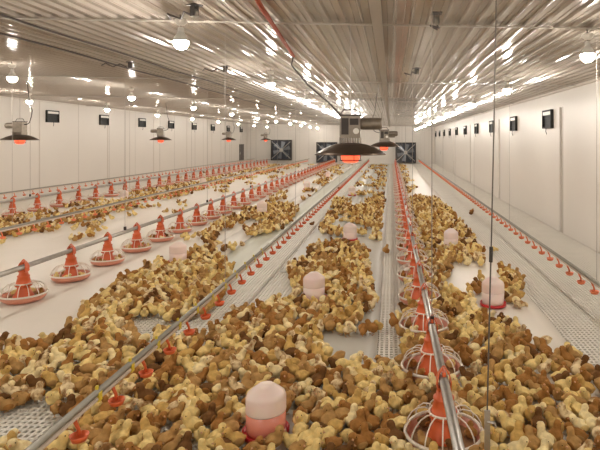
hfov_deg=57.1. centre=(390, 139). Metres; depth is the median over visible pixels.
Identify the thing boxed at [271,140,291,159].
exhaust fan
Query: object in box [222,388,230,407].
chick
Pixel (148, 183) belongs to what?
pet feeder
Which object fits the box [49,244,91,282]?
pet feeder
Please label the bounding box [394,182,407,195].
pet feeder
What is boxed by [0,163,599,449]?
flock
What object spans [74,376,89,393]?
chick
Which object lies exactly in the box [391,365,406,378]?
chick
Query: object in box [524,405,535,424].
chick
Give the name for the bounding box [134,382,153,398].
chick
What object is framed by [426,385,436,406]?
chick
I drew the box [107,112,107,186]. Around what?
trim
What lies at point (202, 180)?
jar drinker
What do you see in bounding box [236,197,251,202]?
grille
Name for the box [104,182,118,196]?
pet feeder
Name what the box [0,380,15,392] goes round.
chick
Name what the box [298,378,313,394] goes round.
chick
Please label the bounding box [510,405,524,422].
chick
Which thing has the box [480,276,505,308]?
poultry drinker
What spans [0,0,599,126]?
ceiling
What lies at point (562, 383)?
chick
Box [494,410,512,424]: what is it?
chick
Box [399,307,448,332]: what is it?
grille
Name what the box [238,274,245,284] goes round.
cup
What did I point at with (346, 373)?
chick
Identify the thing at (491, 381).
chick
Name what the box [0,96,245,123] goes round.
trim
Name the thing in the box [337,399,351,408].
chick
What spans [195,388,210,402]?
chick
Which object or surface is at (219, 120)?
trim
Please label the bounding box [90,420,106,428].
chick
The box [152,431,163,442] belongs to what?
chick
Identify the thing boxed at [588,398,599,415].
chick
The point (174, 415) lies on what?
chick
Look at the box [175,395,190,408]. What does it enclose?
chick
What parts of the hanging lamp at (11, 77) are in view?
bulb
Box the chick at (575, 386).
[570,376,581,391]
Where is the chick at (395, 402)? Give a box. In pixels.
[388,391,403,413]
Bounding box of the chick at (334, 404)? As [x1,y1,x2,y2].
[320,400,338,410]
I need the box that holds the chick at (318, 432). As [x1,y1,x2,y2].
[305,427,325,447]
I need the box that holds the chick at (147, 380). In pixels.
[134,378,150,393]
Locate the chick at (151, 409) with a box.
[141,406,158,417]
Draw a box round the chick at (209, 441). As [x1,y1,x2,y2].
[206,433,222,449]
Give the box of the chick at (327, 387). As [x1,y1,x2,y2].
[322,378,335,397]
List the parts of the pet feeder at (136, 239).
dish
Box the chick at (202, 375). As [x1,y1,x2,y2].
[196,367,208,383]
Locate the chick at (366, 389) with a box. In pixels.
[363,380,375,392]
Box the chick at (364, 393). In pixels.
[348,390,366,403]
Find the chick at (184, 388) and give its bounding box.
[172,387,186,396]
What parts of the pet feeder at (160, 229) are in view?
dish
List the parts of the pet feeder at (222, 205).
dish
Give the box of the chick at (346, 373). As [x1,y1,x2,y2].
[342,367,354,382]
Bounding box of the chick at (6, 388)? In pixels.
[0,383,21,398]
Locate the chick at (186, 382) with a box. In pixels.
[173,379,191,394]
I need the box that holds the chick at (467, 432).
[464,420,477,438]
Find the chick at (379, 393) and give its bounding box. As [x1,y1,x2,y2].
[376,390,388,403]
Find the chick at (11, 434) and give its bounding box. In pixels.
[3,430,20,449]
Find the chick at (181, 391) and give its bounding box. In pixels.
[167,389,184,402]
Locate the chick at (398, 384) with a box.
[390,375,407,391]
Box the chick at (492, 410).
[480,406,498,425]
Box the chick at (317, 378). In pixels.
[310,366,327,387]
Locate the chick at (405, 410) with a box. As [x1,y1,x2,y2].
[399,398,419,417]
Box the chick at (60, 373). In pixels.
[55,370,76,382]
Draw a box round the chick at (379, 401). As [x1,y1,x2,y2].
[375,396,389,407]
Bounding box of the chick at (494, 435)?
[490,426,499,443]
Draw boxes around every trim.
[0,17,599,29]
[0,75,575,85]
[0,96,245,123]
[24,95,511,103]
[39,101,39,194]
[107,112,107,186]
[110,106,474,112]
[153,114,153,176]
[183,113,428,117]
[194,117,436,121]
[219,120,443,124]
[231,122,231,164]
[368,0,389,126]
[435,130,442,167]
[436,77,599,126]
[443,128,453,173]
[562,107,562,232]
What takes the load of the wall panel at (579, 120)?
attached to the wall at (585, 93)
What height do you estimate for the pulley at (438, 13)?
0.076 m
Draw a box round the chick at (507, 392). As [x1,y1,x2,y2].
[503,387,518,401]
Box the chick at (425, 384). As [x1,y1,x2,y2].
[418,379,432,393]
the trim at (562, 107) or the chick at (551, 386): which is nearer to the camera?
the chick at (551, 386)
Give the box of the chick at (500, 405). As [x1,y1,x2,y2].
[492,400,505,410]
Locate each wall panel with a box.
[454,125,470,182]
[471,119,499,197]
[500,107,561,231]
[563,99,599,252]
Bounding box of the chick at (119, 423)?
[111,419,124,431]
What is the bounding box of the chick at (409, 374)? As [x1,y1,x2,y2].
[403,371,413,382]
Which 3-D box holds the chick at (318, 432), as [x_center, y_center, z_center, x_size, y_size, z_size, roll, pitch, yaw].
[-0.355,1.374,2.454,0.117,0.131,0.084,0,0,-8]
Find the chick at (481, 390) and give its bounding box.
[478,385,495,396]
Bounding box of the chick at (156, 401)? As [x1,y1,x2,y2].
[153,399,167,405]
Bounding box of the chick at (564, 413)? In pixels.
[557,402,572,428]
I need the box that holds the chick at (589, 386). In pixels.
[577,375,595,393]
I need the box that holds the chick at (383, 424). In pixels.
[379,413,388,427]
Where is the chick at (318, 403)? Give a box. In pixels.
[311,400,321,412]
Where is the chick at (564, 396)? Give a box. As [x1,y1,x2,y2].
[561,393,587,403]
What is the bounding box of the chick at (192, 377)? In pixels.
[185,371,201,385]
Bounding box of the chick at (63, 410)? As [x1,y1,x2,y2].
[57,394,75,416]
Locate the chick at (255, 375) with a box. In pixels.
[250,365,263,382]
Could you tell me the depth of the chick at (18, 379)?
3.03 m
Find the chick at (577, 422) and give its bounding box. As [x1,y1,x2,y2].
[567,413,589,431]
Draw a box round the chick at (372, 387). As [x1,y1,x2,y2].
[364,383,375,401]
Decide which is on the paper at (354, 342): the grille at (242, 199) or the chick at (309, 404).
the chick at (309, 404)
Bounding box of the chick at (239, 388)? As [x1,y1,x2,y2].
[226,376,245,399]
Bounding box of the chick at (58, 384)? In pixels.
[51,382,61,390]
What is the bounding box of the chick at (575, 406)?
[567,395,581,416]
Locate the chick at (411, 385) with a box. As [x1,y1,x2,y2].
[405,378,418,390]
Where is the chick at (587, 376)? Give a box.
[580,366,593,381]
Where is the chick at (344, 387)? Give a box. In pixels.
[342,380,354,395]
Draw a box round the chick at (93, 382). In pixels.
[79,378,98,394]
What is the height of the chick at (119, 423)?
0.116 m
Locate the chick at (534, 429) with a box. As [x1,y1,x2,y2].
[523,423,536,435]
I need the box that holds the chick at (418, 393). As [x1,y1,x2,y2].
[412,389,426,399]
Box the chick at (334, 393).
[330,390,349,399]
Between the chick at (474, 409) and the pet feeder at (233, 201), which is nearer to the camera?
the chick at (474, 409)
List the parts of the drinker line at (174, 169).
support rail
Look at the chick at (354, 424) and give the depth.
2.62 m
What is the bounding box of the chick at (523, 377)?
[515,367,532,387]
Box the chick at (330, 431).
[321,426,336,449]
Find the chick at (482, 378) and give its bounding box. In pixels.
[475,370,493,387]
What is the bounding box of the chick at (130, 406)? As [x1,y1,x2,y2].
[123,398,137,414]
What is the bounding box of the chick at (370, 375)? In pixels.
[365,371,380,389]
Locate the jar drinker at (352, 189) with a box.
[348,186,355,195]
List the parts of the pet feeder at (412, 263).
dish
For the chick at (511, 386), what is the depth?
2.96 m
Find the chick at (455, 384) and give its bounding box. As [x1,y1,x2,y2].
[451,380,459,391]
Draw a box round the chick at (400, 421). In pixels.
[387,416,410,431]
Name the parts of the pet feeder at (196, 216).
dish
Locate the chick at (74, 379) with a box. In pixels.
[70,374,83,383]
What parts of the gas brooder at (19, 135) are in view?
motor, ceramic burner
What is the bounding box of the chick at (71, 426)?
[68,416,81,430]
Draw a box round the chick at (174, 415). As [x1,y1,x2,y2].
[168,401,185,422]
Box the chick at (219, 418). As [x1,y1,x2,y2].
[210,411,225,430]
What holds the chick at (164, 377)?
on the floor at (32, 419)
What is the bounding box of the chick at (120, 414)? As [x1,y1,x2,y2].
[112,405,126,419]
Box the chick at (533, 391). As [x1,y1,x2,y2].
[529,387,541,401]
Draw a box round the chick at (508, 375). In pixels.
[503,364,516,385]
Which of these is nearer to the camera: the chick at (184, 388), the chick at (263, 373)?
the chick at (184, 388)
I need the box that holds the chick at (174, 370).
[169,362,185,378]
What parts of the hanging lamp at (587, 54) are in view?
bulb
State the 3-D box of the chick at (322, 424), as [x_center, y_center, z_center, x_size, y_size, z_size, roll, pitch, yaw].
[-0.332,1.403,2.612,0.119,0.074,0.071,0,0,-4]
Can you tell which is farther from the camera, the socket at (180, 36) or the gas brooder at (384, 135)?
the gas brooder at (384, 135)
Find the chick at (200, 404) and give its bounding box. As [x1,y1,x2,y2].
[195,400,208,417]
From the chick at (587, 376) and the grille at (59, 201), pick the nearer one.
the chick at (587, 376)
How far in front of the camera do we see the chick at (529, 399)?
2.81 m
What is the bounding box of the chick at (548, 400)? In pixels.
[541,397,555,406]
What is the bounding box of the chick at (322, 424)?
[310,421,327,427]
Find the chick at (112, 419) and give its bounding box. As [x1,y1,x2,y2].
[106,414,118,424]
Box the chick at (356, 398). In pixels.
[346,388,361,405]
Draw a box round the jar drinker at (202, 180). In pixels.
[200,178,206,185]
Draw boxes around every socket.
[7,69,16,77]
[173,27,188,41]
[266,75,274,82]
[503,82,510,89]
[580,41,594,54]
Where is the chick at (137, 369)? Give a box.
[124,366,140,378]
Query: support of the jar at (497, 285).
on the poultry drinker at (497, 285)
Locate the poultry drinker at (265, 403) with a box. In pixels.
[242,381,289,444]
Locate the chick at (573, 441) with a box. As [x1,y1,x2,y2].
[566,426,582,449]
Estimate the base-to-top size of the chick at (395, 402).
0.123 m
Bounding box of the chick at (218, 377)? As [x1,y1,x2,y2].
[213,375,220,384]
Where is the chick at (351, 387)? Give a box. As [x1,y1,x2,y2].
[345,379,359,396]
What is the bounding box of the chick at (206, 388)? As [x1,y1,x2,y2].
[199,382,214,393]
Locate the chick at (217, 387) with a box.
[212,383,220,392]
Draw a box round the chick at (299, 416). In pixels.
[292,410,309,424]
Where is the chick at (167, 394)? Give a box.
[156,387,173,399]
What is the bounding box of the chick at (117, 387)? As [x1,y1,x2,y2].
[110,385,120,394]
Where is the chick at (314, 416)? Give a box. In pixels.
[310,405,328,422]
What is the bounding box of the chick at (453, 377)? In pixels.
[448,374,457,380]
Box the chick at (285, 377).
[279,371,295,382]
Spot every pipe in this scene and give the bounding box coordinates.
[0,110,335,277]
[0,122,270,202]
[255,0,339,113]
[395,7,464,449]
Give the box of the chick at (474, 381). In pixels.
[463,377,477,393]
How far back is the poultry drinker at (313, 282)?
4.79 m
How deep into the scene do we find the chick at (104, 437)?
2.48 m
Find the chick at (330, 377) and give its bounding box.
[325,370,333,383]
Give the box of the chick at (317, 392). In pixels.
[311,387,326,405]
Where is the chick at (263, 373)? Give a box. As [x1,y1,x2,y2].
[260,371,272,375]
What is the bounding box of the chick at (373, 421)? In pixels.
[362,407,380,430]
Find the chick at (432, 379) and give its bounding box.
[427,372,438,385]
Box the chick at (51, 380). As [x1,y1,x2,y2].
[40,370,58,390]
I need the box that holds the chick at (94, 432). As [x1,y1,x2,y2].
[81,424,101,443]
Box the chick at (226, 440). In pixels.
[215,437,232,448]
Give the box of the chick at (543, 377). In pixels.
[537,370,549,383]
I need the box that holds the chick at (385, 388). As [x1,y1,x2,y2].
[379,377,392,395]
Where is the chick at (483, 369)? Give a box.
[481,366,494,379]
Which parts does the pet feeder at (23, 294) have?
dish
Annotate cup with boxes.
[69,420,89,443]
[108,386,124,406]
[138,360,153,377]
[163,339,176,354]
[183,321,194,335]
[200,307,210,319]
[214,294,224,305]
[227,284,235,294]
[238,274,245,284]
[247,266,254,275]
[255,259,262,267]
[263,253,269,260]
[546,251,553,260]
[555,258,562,267]
[566,266,573,275]
[577,273,585,284]
[590,283,598,294]
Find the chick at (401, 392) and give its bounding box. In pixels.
[396,389,411,398]
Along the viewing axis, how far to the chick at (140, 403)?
2.82 m
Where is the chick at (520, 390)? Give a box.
[514,380,531,397]
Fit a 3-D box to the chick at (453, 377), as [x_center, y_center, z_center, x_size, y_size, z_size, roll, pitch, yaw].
[0.347,1.382,3.093,0.081,0.114,0.121,0,0,-8]
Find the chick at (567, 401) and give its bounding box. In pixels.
[557,398,571,412]
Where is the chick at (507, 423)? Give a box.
[496,410,515,437]
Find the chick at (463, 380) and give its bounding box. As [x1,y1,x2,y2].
[458,376,470,387]
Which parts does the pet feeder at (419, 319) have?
dish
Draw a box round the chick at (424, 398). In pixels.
[417,395,427,406]
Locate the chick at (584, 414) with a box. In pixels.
[578,403,592,419]
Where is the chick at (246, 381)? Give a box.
[240,372,254,396]
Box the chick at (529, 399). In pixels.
[516,396,532,405]
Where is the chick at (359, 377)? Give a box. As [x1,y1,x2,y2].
[353,373,366,384]
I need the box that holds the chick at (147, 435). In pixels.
[137,429,154,448]
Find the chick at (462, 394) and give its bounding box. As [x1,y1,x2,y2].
[457,383,472,401]
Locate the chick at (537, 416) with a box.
[531,406,545,428]
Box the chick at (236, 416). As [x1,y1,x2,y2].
[224,411,240,422]
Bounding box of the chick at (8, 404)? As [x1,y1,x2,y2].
[0,396,18,412]
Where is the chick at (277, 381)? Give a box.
[274,379,280,384]
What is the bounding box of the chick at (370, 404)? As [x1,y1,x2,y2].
[362,393,376,414]
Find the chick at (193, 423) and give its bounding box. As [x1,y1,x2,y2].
[180,410,203,438]
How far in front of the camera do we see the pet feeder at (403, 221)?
8.49 m
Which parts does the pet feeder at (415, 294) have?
dish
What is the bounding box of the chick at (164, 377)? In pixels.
[155,372,168,393]
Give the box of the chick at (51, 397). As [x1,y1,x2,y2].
[45,391,62,404]
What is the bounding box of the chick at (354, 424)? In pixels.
[348,408,365,434]
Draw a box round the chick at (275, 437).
[262,425,285,449]
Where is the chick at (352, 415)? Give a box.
[344,403,357,427]
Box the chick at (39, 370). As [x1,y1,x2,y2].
[23,366,45,385]
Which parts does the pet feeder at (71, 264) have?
dish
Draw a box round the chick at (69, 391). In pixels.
[65,389,79,397]
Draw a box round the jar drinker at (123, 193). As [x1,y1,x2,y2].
[119,190,128,198]
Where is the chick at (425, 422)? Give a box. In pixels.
[417,413,430,427]
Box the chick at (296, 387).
[288,382,301,395]
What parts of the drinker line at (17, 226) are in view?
support rail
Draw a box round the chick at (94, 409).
[90,401,102,415]
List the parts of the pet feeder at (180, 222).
dish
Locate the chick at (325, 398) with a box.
[321,396,331,400]
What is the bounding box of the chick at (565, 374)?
[552,370,571,381]
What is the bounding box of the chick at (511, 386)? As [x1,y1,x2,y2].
[504,381,516,399]
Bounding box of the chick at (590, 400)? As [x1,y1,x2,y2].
[587,396,599,404]
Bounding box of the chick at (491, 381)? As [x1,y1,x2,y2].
[484,378,498,388]
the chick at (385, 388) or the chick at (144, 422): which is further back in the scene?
the chick at (385, 388)
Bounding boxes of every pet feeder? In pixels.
[0,197,23,216]
[0,259,48,304]
[26,193,48,211]
[49,190,69,206]
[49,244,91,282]
[69,187,87,202]
[87,184,104,199]
[89,232,125,265]
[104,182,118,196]
[118,180,131,192]
[120,222,152,252]
[132,178,144,190]
[142,176,155,188]
[146,215,174,241]
[153,175,165,186]
[163,173,174,184]
[167,208,192,232]
[172,172,183,182]
[181,171,190,180]
[185,203,208,225]
[188,170,198,179]
[196,168,205,177]
[200,198,221,218]
[203,168,211,176]
[209,167,217,175]
[214,195,232,213]
[220,165,228,173]
[226,191,242,208]
[236,188,251,204]
[245,185,258,200]
[254,183,265,197]
[261,181,272,194]
[268,179,278,191]
[273,177,283,189]
[279,176,287,187]
[284,174,292,185]
[288,173,296,183]
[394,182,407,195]
[394,184,408,199]
[394,190,409,202]
[394,190,410,207]
[394,195,410,212]
[394,199,413,217]
[395,202,415,224]
[395,208,417,231]
[395,214,421,240]
[396,222,424,251]
[396,233,428,264]
[397,244,433,282]
[398,260,440,306]
[399,283,448,336]
[401,315,462,381]
[403,365,483,449]
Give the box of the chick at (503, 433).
[495,427,506,442]
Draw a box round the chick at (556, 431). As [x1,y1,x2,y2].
[548,419,562,442]
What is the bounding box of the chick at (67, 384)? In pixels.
[59,374,75,400]
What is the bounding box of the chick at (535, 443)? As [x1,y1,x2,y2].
[524,425,540,449]
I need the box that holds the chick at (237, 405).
[231,395,244,412]
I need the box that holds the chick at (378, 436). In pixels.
[373,432,389,445]
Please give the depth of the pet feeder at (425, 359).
3.28 m
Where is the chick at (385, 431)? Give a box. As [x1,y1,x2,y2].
[374,428,389,435]
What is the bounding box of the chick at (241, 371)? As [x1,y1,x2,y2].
[238,368,250,380]
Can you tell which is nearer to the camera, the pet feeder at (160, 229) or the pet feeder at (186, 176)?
the pet feeder at (160, 229)
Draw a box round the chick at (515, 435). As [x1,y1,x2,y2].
[510,420,524,441]
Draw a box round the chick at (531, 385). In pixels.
[527,379,540,389]
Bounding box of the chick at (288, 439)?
[282,431,297,447]
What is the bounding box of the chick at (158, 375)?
[154,367,170,380]
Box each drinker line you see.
[0,103,252,198]
[0,103,307,238]
[24,78,368,449]
[418,39,599,294]
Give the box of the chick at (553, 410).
[544,405,561,419]
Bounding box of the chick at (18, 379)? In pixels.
[13,375,25,386]
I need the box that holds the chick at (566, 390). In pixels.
[563,387,579,396]
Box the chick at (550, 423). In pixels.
[548,418,564,432]
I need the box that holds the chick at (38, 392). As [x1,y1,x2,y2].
[29,381,45,402]
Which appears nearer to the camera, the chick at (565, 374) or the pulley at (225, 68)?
the chick at (565, 374)
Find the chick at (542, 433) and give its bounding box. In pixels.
[536,421,555,449]
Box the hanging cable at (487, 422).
[484,0,496,449]
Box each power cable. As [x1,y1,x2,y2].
[0,13,339,123]
[0,32,337,125]
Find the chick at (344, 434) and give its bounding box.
[339,428,353,443]
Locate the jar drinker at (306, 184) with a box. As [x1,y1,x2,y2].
[303,181,309,189]
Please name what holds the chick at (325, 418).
on the paper at (354, 342)
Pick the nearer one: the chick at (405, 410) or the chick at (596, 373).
the chick at (405, 410)
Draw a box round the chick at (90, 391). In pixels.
[83,389,93,397]
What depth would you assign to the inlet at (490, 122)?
14.25 m
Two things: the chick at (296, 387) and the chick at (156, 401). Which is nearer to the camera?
the chick at (156, 401)
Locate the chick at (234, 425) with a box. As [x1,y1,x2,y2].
[226,420,240,431]
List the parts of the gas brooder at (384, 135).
access plate, motor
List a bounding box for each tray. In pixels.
[242,420,289,444]
[480,300,505,308]
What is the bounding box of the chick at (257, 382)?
[245,381,260,394]
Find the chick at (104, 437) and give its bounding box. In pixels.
[89,423,111,446]
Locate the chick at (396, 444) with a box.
[389,436,406,449]
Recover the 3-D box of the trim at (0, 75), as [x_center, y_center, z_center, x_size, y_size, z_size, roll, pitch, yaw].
[-3.050,-0.879,7.765,11.500,0.209,0.050,0,0,0]
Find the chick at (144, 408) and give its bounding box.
[139,404,155,412]
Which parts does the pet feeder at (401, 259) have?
dish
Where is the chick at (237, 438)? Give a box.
[221,427,246,447]
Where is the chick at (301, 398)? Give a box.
[294,393,310,404]
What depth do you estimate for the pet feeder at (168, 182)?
17.35 m
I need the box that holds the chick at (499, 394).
[492,384,505,401]
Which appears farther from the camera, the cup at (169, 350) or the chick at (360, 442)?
the cup at (169, 350)
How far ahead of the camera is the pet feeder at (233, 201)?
11.28 m
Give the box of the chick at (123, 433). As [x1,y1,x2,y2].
[109,419,134,446]
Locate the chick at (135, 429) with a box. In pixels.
[130,421,140,435]
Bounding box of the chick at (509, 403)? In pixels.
[504,399,517,412]
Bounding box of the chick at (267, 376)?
[260,374,271,381]
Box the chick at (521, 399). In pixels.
[511,395,527,421]
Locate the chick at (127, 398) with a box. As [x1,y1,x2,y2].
[119,395,132,403]
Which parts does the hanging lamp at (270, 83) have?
bulb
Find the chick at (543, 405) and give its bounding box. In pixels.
[533,402,546,415]
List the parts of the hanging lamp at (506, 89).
bulb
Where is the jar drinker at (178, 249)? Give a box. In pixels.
[168,241,186,261]
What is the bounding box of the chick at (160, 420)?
[153,411,167,432]
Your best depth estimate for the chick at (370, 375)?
3.08 m
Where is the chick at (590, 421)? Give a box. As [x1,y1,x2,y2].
[585,416,596,434]
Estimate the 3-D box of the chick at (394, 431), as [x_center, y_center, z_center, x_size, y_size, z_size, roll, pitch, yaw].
[0.015,1.381,2.529,0.083,0.116,0.123,0,0,-30]
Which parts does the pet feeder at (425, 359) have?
dish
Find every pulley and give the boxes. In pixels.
[101,61,133,68]
[167,3,202,19]
[202,66,229,72]
[404,68,420,75]
[430,11,441,29]
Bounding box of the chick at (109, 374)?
[106,369,117,377]
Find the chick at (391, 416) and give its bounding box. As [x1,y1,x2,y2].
[386,411,402,418]
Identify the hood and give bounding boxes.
[0,135,38,139]
[150,137,170,139]
[315,143,385,155]
[370,142,398,146]
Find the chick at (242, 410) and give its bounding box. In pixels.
[236,407,245,425]
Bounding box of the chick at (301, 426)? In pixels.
[292,422,308,434]
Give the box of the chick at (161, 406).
[154,402,169,417]
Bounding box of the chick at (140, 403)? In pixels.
[134,398,153,408]
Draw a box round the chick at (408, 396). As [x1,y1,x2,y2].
[402,391,414,404]
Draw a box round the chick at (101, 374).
[96,371,108,385]
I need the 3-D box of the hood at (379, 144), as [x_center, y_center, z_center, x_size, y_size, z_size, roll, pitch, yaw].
[-0.120,0.075,9.300,0.530,0.088,0.530,0,0,-6]
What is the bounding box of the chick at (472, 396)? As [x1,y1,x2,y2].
[467,390,481,405]
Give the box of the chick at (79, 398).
[68,395,83,416]
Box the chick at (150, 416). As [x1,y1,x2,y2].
[140,413,155,428]
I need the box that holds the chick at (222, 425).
[207,422,226,438]
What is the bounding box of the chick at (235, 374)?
[227,371,238,384]
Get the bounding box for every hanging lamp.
[7,62,16,81]
[26,93,31,103]
[128,87,134,100]
[173,14,188,49]
[191,99,195,109]
[266,68,274,87]
[304,90,309,103]
[470,96,475,107]
[503,75,510,93]
[580,29,594,61]
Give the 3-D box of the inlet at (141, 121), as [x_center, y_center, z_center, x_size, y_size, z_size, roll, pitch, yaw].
[-8.768,-0.559,19.040,0.061,0.412,0.500,0,0,0]
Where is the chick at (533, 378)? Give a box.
[528,375,536,387]
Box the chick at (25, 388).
[20,384,35,400]
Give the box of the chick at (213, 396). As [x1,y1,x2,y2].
[207,392,217,400]
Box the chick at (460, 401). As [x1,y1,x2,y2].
[451,390,465,412]
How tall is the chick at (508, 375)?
0.116 m
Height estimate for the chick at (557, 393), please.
0.100 m
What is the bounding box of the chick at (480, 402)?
[472,390,493,409]
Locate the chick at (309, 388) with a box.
[304,385,315,393]
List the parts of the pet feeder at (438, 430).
dish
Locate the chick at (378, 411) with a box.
[373,403,389,419]
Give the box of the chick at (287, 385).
[279,382,292,387]
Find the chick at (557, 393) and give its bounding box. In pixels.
[552,387,563,403]
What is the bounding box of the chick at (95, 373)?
[92,368,108,379]
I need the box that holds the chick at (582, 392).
[575,387,590,401]
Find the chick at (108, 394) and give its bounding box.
[105,392,119,397]
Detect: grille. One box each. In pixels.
[0,207,23,214]
[0,280,48,299]
[26,203,48,209]
[49,199,69,204]
[49,262,91,278]
[69,195,87,200]
[87,193,104,197]
[89,248,125,261]
[104,190,118,194]
[120,237,152,248]
[146,228,174,238]
[167,221,192,229]
[185,215,208,222]
[200,209,221,216]
[214,205,232,211]
[226,201,242,206]
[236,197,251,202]
[394,209,413,215]
[395,214,415,221]
[395,220,417,228]
[395,228,421,237]
[396,237,424,248]
[396,249,428,261]
[397,263,433,278]
[398,282,440,301]
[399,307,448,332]
[401,343,462,378]
[403,399,483,449]
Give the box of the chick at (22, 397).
[10,391,29,405]
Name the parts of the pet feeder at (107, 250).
dish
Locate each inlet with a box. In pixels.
[45,110,58,125]
[99,115,108,124]
[138,118,145,126]
[168,121,173,128]
[192,123,196,129]
[463,126,466,136]
[474,123,478,135]
[489,120,492,134]
[510,116,516,134]
[542,109,553,133]
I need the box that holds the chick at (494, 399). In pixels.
[491,396,497,405]
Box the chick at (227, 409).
[216,400,232,419]
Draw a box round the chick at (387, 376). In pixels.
[380,370,393,383]
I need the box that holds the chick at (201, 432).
[193,426,209,446]
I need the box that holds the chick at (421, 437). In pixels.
[417,430,431,447]
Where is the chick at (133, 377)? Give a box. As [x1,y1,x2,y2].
[119,373,137,382]
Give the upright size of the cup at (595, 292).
0.100 m
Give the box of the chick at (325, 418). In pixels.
[319,403,337,424]
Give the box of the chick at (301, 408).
[293,406,307,414]
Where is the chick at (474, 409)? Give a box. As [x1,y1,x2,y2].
[461,402,482,420]
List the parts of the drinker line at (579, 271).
support rail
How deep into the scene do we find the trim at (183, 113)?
19.35 m
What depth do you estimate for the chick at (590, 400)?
2.88 m
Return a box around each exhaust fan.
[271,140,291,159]
[316,142,336,162]
[397,142,415,162]
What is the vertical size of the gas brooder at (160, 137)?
1.019 m
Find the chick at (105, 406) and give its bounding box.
[98,395,115,412]
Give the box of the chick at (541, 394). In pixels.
[533,385,549,403]
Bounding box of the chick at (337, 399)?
[333,397,345,401]
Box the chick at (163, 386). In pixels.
[157,380,173,392]
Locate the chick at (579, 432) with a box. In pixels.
[564,421,588,440]
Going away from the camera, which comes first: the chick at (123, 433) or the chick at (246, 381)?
the chick at (123, 433)
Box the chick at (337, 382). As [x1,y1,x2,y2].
[330,371,342,392]
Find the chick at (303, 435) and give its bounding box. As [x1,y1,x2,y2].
[296,422,321,440]
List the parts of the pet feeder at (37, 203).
dish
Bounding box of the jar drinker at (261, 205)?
[257,201,267,211]
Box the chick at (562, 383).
[554,376,571,390]
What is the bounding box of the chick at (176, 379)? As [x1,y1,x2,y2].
[169,374,184,385]
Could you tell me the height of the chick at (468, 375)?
0.101 m
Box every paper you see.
[131,164,355,319]
[227,164,361,272]
[239,164,388,449]
[281,164,377,271]
[400,164,599,449]
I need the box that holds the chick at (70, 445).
[67,430,88,449]
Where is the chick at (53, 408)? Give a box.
[50,400,64,417]
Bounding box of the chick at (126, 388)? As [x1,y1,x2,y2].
[119,380,135,396]
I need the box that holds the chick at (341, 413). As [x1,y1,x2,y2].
[334,407,349,427]
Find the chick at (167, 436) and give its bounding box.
[156,423,181,447]
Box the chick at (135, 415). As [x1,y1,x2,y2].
[124,409,140,421]
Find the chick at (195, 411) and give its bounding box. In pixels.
[181,396,199,416]
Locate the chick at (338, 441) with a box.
[324,436,343,448]
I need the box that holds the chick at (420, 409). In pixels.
[417,406,427,412]
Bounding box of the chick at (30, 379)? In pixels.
[23,374,45,387]
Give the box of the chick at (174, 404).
[166,393,188,410]
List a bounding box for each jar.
[119,190,128,195]
[169,241,186,253]
[245,381,285,419]
[257,201,266,207]
[303,271,324,288]
[343,223,356,232]
[348,186,355,190]
[444,228,457,238]
[482,276,504,294]
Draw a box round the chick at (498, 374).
[493,364,503,383]
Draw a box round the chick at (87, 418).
[78,408,93,427]
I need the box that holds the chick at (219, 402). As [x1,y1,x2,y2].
[206,391,226,415]
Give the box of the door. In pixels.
[239,144,243,161]
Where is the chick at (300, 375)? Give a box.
[294,370,309,381]
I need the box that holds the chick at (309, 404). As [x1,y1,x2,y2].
[298,395,316,413]
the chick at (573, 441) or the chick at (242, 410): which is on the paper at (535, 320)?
the chick at (573, 441)
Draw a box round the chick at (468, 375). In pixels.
[458,366,474,380]
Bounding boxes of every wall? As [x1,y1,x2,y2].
[0,97,246,203]
[247,124,434,163]
[435,81,599,130]
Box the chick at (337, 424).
[327,418,344,434]
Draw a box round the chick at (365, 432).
[360,422,374,449]
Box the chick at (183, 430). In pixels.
[177,428,192,439]
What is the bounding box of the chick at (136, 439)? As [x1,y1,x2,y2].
[124,430,144,445]
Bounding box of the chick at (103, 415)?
[92,410,114,422]
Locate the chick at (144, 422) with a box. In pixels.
[139,417,159,440]
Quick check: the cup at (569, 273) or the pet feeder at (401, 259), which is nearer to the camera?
the cup at (569, 273)
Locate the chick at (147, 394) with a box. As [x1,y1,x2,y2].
[133,382,157,400]
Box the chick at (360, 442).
[348,432,367,449]
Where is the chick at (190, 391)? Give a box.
[185,384,195,399]
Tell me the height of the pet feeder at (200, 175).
0.368 m
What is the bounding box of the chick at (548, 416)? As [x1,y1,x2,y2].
[543,411,562,427]
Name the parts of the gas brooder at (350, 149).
access plate, ceramic burner, motor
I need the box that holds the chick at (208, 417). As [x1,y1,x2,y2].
[200,402,215,426]
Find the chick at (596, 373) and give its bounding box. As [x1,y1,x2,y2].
[590,364,599,383]
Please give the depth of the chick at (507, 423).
2.61 m
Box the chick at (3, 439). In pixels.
[0,428,20,447]
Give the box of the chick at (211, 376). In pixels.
[206,362,221,382]
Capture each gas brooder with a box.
[0,80,38,143]
[150,107,170,142]
[222,117,235,141]
[261,121,270,140]
[315,25,385,162]
[370,95,398,149]
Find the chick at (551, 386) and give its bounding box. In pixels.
[540,380,554,397]
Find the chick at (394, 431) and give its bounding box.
[387,419,405,447]
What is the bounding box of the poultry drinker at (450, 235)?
[444,228,457,245]
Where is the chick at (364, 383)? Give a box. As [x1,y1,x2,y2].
[356,380,369,389]
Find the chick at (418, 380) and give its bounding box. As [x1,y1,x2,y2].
[414,378,422,385]
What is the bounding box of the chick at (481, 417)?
[478,413,493,428]
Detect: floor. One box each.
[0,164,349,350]
[0,164,378,449]
[376,164,407,447]
[413,164,599,366]
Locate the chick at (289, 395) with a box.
[286,390,295,414]
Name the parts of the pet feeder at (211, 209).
dish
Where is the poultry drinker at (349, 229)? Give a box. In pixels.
[343,223,357,240]
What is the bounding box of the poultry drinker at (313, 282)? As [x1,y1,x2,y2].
[303,271,326,301]
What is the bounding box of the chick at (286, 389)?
[282,385,296,402]
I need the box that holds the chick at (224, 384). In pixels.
[220,379,235,396]
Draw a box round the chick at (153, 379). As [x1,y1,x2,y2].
[142,377,157,390]

